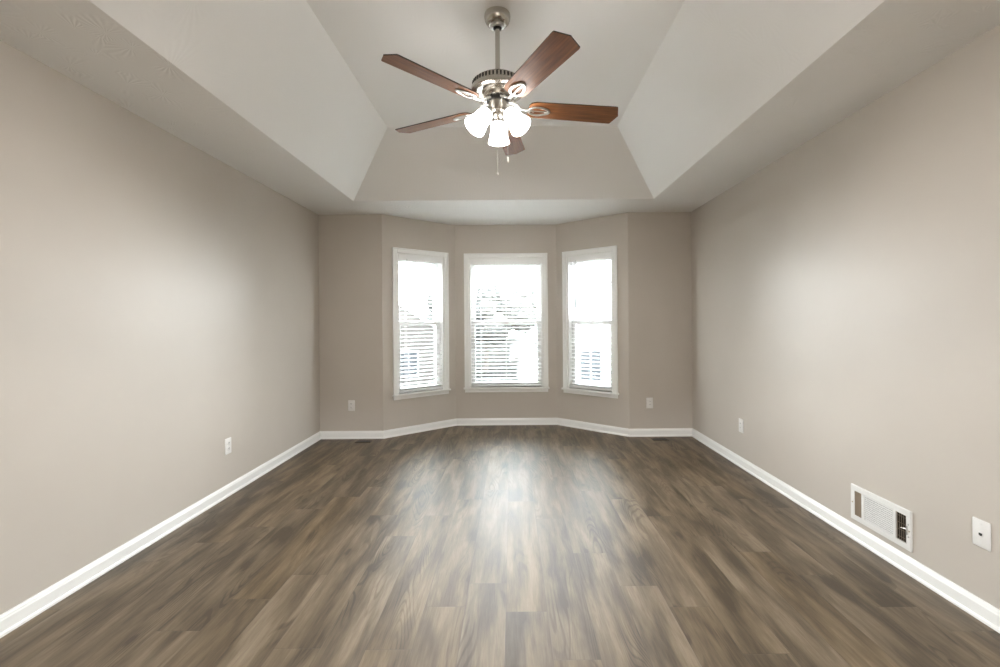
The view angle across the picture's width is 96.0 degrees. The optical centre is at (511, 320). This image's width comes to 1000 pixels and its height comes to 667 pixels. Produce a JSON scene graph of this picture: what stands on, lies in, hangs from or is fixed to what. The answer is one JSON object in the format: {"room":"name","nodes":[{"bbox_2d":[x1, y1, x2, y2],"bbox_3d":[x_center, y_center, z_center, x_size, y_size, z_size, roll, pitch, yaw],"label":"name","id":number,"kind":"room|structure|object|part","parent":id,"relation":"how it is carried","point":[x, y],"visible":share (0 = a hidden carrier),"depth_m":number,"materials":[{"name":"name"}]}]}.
{"room":"empty bedroom","nodes":[
{"label":"empty bedroom","id":0,"kind":"room"},
{"bbox_2d":[0,40,319,614],"bbox_3d":[-2.170,0.064,1.975,0.150,2.440,6.150,0,0,0],"label":"wall","id":1,"kind":"structure","parent":0,"point":[159,300],"depth_m":2.44,"materials":[{"name":"beige paint"}]},
{"bbox_2d":[0,431,320,637],"bbox_3d":[-2.076,1.241,1.975,0.019,0.084,5.850,0,0,0],"label":"baseboard","id":2,"kind":"structure","parent":1,"relation":"attached to","point":[30,608],"depth_m":2.42,"materials":[{"name":"white wood"}]},
{"bbox_2d":[225,437,230,454],"bbox_3d":[-2.083,0.919,3.310,0.011,0.116,0.072,0,0,0],"label":"wall outlet","id":3,"kind":"object","parent":1,"relation":"attached to","point":[228,440],"visible":1,"depth_m":3.30,"materials":[{"name":"white plastic"}]},
{"bbox_2d":[318,214,382,430],"bbox_3d":[-1.825,0.061,4.975,0.840,2.440,0.150,0,0,0],"label":"wall","id":4,"kind":"structure","parent":0,"point":[350,246],"depth_m":4.90,"materials":[{"name":"beige paint"}]},
{"bbox_2d":[320,431,382,438],"bbox_3d":[-1.737,1.238,4.891,0.697,0.084,0.019,0,0,0],"label":"baseboard","id":5,"kind":"structure","parent":4,"relation":"attached to","point":[324,434],"depth_m":4.89,"materials":[{"name":"white"}]},
{"bbox_2d":[348,400,354,410],"bbox_3d":[-1.741,0.920,4.895,0.072,0.116,0.011,0,0,0],"label":"wall outlet","id":6,"kind":"object","parent":4,"relation":"attached to","point":[351,403],"visible":1,"depth_m":4.89,"materials":[{"name":"white plastic"}]},
{"bbox_2d":[382,214,455,430],"bbox_3d":[-1.070,0.055,5.270,0.986,2.440,0.150,0,0,-39],"label":"wall","id":7,"kind":"structure","parent":0,"point":[400,232],"depth_m":5.12,"materials":[{"name":"beige paint"}]},
{"bbox_2d":[383,419,456,438],"bbox_3d":[-1.031,1.233,5.186,0.939,0.084,0.019,0,0,-39],"label":"baseboard","id":8,"kind":"structure","parent":7,"relation":"attached to","point":[390,433],"depth_m":5.16,"materials":[{"name":"white"}]},
{"bbox_2d":[392,247,450,399],"bbox_3d":[-1.074,0.029,5.241,0.736,1.693,0.190,0,0,-39],"label":"window","id":9,"kind":"structure","parent":7,"relation":"in","point":[443,282],"depth_m":5.34,"materials":[{"name":"white wood"}]},
{"bbox_3d":[-1.114,-0.347,5.286,0.562,0.791,0.030,0,0,-39],"label":"sash","id":10,"kind":"part","parent":9,"relation":"part of","materials":[{"name":"white glass"}]},
{"bbox_3d":[-1.085,0.408,5.258,0.562,0.807,0.038,0,0,-39],"label":"sash","id":11,"kind":"part","parent":9,"relation":"part of","materials":[{"name":"white plastic"}]},
{"bbox_2d":[398,255,442,392],"bbox_3d":[-1.052,0.030,5.215,0.558,1.546,0.071,0,0,-39],"label":"window blind","id":12,"kind":"object","parent":9,"relation":"attached to","point":[400,257],"visible":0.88,"depth_m":5.20,"materials":[{"name":"white plastic"}]},
{"bbox_3d":[-1.201,0.045,5.105,0.002,1.490,0.053,0,0,-39],"label":"ladder cord","id":13,"kind":"part","parent":12,"relation":"part of","materials":[{"name":"white fabric"}]},
{"bbox_3d":[-1.052,0.795,5.222,0.550,0.016,0.048,0,0,-39],"label":"rail","id":14,"kind":"part","parent":12,"relation":"part of","materials":[{"name":"white plastic"}]},
{"bbox_3d":[-0.915,0.043,5.339,0.002,1.490,0.053,0,0,-39],"label":"ladder cord","id":15,"kind":"part","parent":12,"relation":"part of","materials":[{"name":"white fabric"}]},
{"bbox_3d":[-1.052,0.824,5.222,0.736,0.022,0.140,0,0,-39],"label":"sill","id":16,"kind":"part","parent":9,"relation":"part of","materials":[{"name":"white wood"}]},
{"bbox_2d":[0,425,999,666],"bbox_3d":[-0.030,1.267,2.270,4.309,0.001,6.740,0,0,0],"label":"floor","id":17,"kind":"structure","parent":0,"point":[477,545],"depth_m":2.23,"materials":[{"name":"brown wood"}]},
{"bbox_2d":[355,440,371,442],"bbox_3d":[-1.565,1.277,4.765,0.164,0.004,0.076,0,0,0],"label":"floor vent","id":18,"kind":"object","parent":17,"relation":"in","point":[363,441],"visible":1,"depth_m":4.76,"materials":[{"name":"brown metal"}]},
{"bbox_2d":[651,438,667,439],"bbox_3d":[1.572,1.253,4.765,0.164,0.004,0.076,0,0,0],"label":"floor vent","id":19,"kind":"object","parent":17,"relation":"in","point":[651,438],"visible":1,"depth_m":4.78,"materials":[{"name":"brown metal"}]},
{"bbox_2d":[0,0,999,224],"bbox_3d":[-0.076,-1.401,2.270,4.360,0.457,6.740,0,0,0],"label":"ceiling","id":20,"kind":"structure","parent":0,"point":[299,98],"depth_m":2.63,"materials":[{"name":"white paint"}]},
{"bbox_2d":[381,6,617,174],"bbox_3d":[-0.044,-1.199,2.420,1.270,0.862,1.268,0,0,0],"label":"ceiling fan","id":21,"kind":"object","parent":20,"relation":"hanging from","point":[497,88],"visible":1,"depth_m":2.33,"materials":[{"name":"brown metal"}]},
{"bbox_3d":[-0.366,-1.132,2.092,0.507,0.006,0.136,0,13,-45],"label":"blade","id":22,"kind":"part","parent":21,"relation":"part of","materials":[{"name":"brown wood"}]},
{"bbox_3d":[-0.446,-1.132,2.578,0.507,0.006,0.136,0,13,27],"label":"blade","id":23,"kind":"part","parent":21,"relation":"part of","materials":[{"name":"brown wood"}]},
{"bbox_3d":[-0.171,-1.036,2.327,0.139,0.147,0.126,0,0,0],"label":"lamp shade","id":24,"kind":"part","parent":21,"relation":"part of","materials":[{"name":"white glass"}]},
{"bbox_3d":[-0.074,-0.945,2.370,0.002,0.322,0.002,0,0,0],"label":"pull chain","id":25,"kind":"part","parent":21,"relation":"part of","materials":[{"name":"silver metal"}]},
{"bbox_3d":[-0.071,-1.037,2.503,0.119,0.147,0.143,0,0,0],"label":"lamp shade","id":26,"kind":"part","parent":21,"relation":"part of","materials":[{"name":"white glass"}]},
{"bbox_3d":[-0.008,-1.135,2.804,0.136,0.006,0.507,-14,-2,8],"label":"blade","id":27,"kind":"part","parent":21,"relation":"part of","materials":[{"name":"brown wood"}]},
{"bbox_3d":[0.029,-1.038,2.327,0.139,0.147,0.126,0,0,0],"label":"lamp shade","id":28,"kind":"part","parent":21,"relation":"part of","materials":[{"name":"white glass"}]},
{"bbox_3d":[0.120,-1.136,2.018,0.136,0.006,0.507,14,-7,-27],"label":"blade","id":29,"kind":"part","parent":21,"relation":"part of","materials":[{"name":"brown wood"}]},
{"bbox_3d":[0.341,-1.138,2.458,0.507,0.006,0.136,0,-13,-9],"label":"blade","id":30,"kind":"part","parent":21,"relation":"part of","materials":[{"name":"brown wood"}]},
{"bbox_2d":[455,225,556,417],"bbox_3d":[-0.066,0.048,5.565,1.341,2.440,0.150,0,0,0],"label":"wall","id":31,"kind":"structure","parent":0,"point":[468,238],"depth_m":5.49,"materials":[{"name":"beige paint"}]},
{"bbox_2d":[456,418,556,425],"bbox_3d":[-0.057,1.226,5.481,1.234,0.084,0.019,0,0,0],"label":"baseboard","id":32,"kind":"structure","parent":31,"relation":"attached to","point":[460,421],"depth_m":5.48,"materials":[{"name":"white wood"}]},
{"bbox_2d":[464,253,549,392],"bbox_3d":[-0.066,0.021,5.545,1.043,1.693,0.190,0,0,0],"label":"window","id":33,"kind":"structure","parent":31,"relation":"in","point":[469,278],"depth_m":5.48,"materials":[{"name":"white"}]},
{"bbox_2d":[470,259,541,385],"bbox_3d":[-0.066,0.022,5.511,0.865,1.546,0.070,0,0,0],"label":"window blind","id":34,"kind":"object","parent":33,"relation":"attached to","point":[508,261],"visible":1,"depth_m":5.50,"materials":[{"name":"white plastic"}]},
{"bbox_3d":[-0.374,0.039,5.520,0.002,1.490,0.053,0,0,0],"label":"ladder cord","id":35,"kind":"part","parent":34,"relation":"part of","materials":[{"name":"white fabric"}]},
{"bbox_3d":[-0.060,0.787,5.520,0.857,0.016,0.048,0,0,0],"label":"rail","id":36,"kind":"part","parent":34,"relation":"part of","materials":[{"name":"white plastic"}]},
{"bbox_3d":[0.243,0.034,5.520,0.002,1.490,0.053,0,0,0],"label":"ladder cord","id":37,"kind":"part","parent":34,"relation":"part of","materials":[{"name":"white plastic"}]},
{"bbox_3d":[-0.069,-0.355,5.603,0.869,0.791,0.030,0,0,0],"label":"sash","id":38,"kind":"part","parent":33,"relation":"part of","materials":[{"name":"white glass"}]},
{"bbox_3d":[-0.063,0.400,5.567,0.869,0.807,0.038,0,0,0],"label":"sash","id":39,"kind":"part","parent":33,"relation":"part of","materials":[{"name":"white plastic"}]},
{"bbox_3d":[-0.060,0.817,5.520,1.043,0.022,0.140,0,0,0],"label":"sill","id":40,"kind":"part","parent":33,"relation":"part of","materials":[{"name":"white wood"}]},
{"bbox_2d":[556,212,628,428],"bbox_3d":[0.940,0.040,5.270,0.987,2.440,0.150,0,0,39],"label":"wall","id":41,"kind":"structure","parent":0,"point":[611,230],"depth_m":5.10,"materials":[{"name":"beige paint"}]},
{"bbox_2d":[561,245,618,398],"bbox_3d":[0.936,0.013,5.247,0.736,1.693,0.190,0,0,39],"label":"window","id":42,"kind":"structure","parent":41,"relation":"in","point":[567,281],"depth_m":5.36,"materials":[{"name":"white wood"}]},
{"bbox_2d":[568,253,611,390],"bbox_3d":[0.915,0.015,5.221,0.558,1.546,0.071,0,0,39],"label":"window blind","id":43,"kind":"object","parent":42,"relation":"attached to","point":[608,255],"visible":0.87,"depth_m":5.21,"materials":[{"name":"white plastic"}]},
{"bbox_3d":[0.777,0.030,5.345,0.002,1.490,0.053,0,0,39],"label":"ladder cord","id":44,"kind":"part","parent":43,"relation":"part of","materials":[{"name":"white fabric"}]},
{"bbox_3d":[0.926,0.780,5.228,0.550,0.016,0.048,0,0,39],"label":"rail","id":45,"kind":"part","parent":43,"relation":"part of","materials":[{"name":"white plastic"}]},
{"bbox_3d":[1.064,0.028,5.111,0.002,1.490,0.053,0,0,39],"label":"ladder cord","id":46,"kind":"part","parent":43,"relation":"part of","materials":[{"name":"white plastic"}]},
{"bbox_3d":[0.927,0.809,5.228,0.736,0.022,0.140,0,0,39],"label":"sill","id":47,"kind":"part","parent":42,"relation":"part of","materials":[{"name":"white wood"}]},
{"bbox_3d":[0.953,0.392,5.264,0.562,0.807,0.038,0,0,39],"label":"sash","id":48,"kind":"part","parent":42,"relation":"part of","materials":[{"name":"white plastic"}]},
{"bbox_3d":[0.970,-0.363,5.292,0.562,0.791,0.030,0,0,39],"label":"sash","id":49,"kind":"part","parent":42,"relation":"part of","materials":[{"name":"white glass"}]},
{"bbox_2d":[557,418,628,436],"bbox_3d":[0.919,1.218,5.186,0.941,0.084,0.019,0,0,39],"label":"baseboard","id":50,"kind":"structure","parent":41,"relation":"attached to","point":[560,421],"depth_m":5.16,"materials":[{"name":"white wood"}]},
{"bbox_2d":[628,212,692,428],"bbox_3d":[1.695,0.034,4.975,0.840,2.440,0.150,0,0,0],"label":"wall","id":51,"kind":"structure","parent":0,"point":[659,243],"depth_m":4.90,"materials":[{"name":"beige paint"}]},
{"bbox_2d":[646,398,652,407],"bbox_3d":[1.504,0.891,4.895,0.072,0.116,0.010,0,0,0],"label":"wall outlet","id":52,"kind":"object","parent":51,"relation":"attached to","point":[649,401],"visible":1,"depth_m":4.89,"materials":[{"name":"white plastic"}]},
{"bbox_2d":[629,428,692,436],"bbox_3d":[1.626,1.213,4.891,0.697,0.084,0.019,0,0,0],"label":"baseboard","id":53,"kind":"structure","parent":51,"relation":"attached to","point":[663,432],"depth_m":4.89,"materials":[{"name":"white wood"}]},
{"bbox_2d":[691,25,999,609],"bbox_3d":[2.040,0.031,1.975,0.150,2.440,6.150,0,0,0],"label":"wall","id":54,"kind":"structure","parent":0,"point":[846,290],"depth_m":2.41,"materials":[{"name":"beige paint"}]},
{"bbox_2d":[739,418,743,432],"bbox_3d":[1.967,0.897,3.858,0.010,0.116,0.072,0,0,0],"label":"wall outlet","id":55,"kind":"object","parent":54,"relation":"attached to","point":[741,425],"visible":1,"depth_m":3.84,"materials":[{"name":"white plastic"}]},
{"bbox_2d":[692,429,999,632],"bbox_3d":[1.965,1.210,1.975,0.019,0.084,5.850,0,0,0],"label":"baseboard","id":56,"kind":"structure","parent":54,"relation":"attached to","point":[973,605],"depth_m":2.41,"materials":[{"name":"white"}]},
{"bbox_2d":[851,483,912,551],"bbox_3d":[1.957,1.038,2.408,0.032,0.200,0.392,0,0,0],"label":"air vent","id":57,"kind":"object","parent":54,"relation":"in","point":[892,521],"visible":1,"depth_m":2.38,"materials":[{"name":"white metal"}]},
{"bbox_2d":[972,517,990,551],"bbox_3d":[1.967,0.891,1.884,0.010,0.116,0.072,0,0,0],"label":"phone jack plate","id":58,"kind":"object","parent":54,"relation":"attached to","point":[981,530],"visible":1,"depth_m":1.88,"materials":[{"name":"white plastic"}]},
{"label":"outside","id":59,"kind":"structure","parent":0,"visible":0},
{"bbox_2d":[476,339,516,380],"bbox_3d":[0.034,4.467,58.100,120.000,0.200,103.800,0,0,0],"label":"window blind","id":60,"kind":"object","parent":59,"point":[497,346],"depth_m":47.49,"materials":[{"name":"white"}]},
{"bbox_2d":[399,302,434,386],"bbox_3d":[-8.721,1.224,30.377,9.800,6.420,9.850,0,0,-12],"label":"house","id":61,"kind":"structure","parent":60,"relation":"on","point":[409,328],"depth_m":26.43,"materials":[{"name":"grey"}]},
{"bbox_3d":[-6.017,2.513,26.360,1.000,1.400,0.030,0,0,-12],"label":"pane","id":62,"kind":"part","parent":61,"relation":"part of","materials":[{"name":"white"}]},
{"bbox_2d":[425,290,432,321],"bbox_3d":[-6.854,0.670,43.924,4.715,7.518,4.773,0,0,0],"label":"tree","id":63,"kind":"object","parent":60,"relation":"on","point":[428,302],"visible":0.02,"depth_m":42.26,"materials":[{"name":"grey plant"}]},
{"bbox_2d":[475,283,510,372],"bbox_3d":[-2.140,0.575,37.788,4.367,7.636,3.606,0,0,0],"label":"tree","id":64,"kind":"object","parent":60,"relation":"on","point":[494,296],"visible":0.56,"depth_m":36.79,"materials":[{"name":"grey plant"}]},
{"bbox_2d":[495,285,536,333],"bbox_3d":[1.022,0.542,41.007,5.497,7.652,3.868,0,0,-30],"label":"tree","id":65,"kind":"object","parent":60,"relation":"on","point":[531,303],"visible":0.62,"depth_m":39.41,"materials":[{"name":"grey plant"}]},
{"bbox_2d":[509,274,610,384],"bbox_3d":[4.608,1.072,24.475,9.400,6.520,9.850,0,0,0],"label":"house","id":66,"kind":"structure","parent":60,"relation":"on","point":[602,309],"depth_m":20.00,"materials":[{"name":"grey"}]},
{"bbox_3d":[3.515,1.990,19.985,0.900,1.300,0.030,0,0,0],"label":"pane","id":67,"kind":"part","parent":66,"relation":"part of","materials":[{"name":"white"}]}
]}

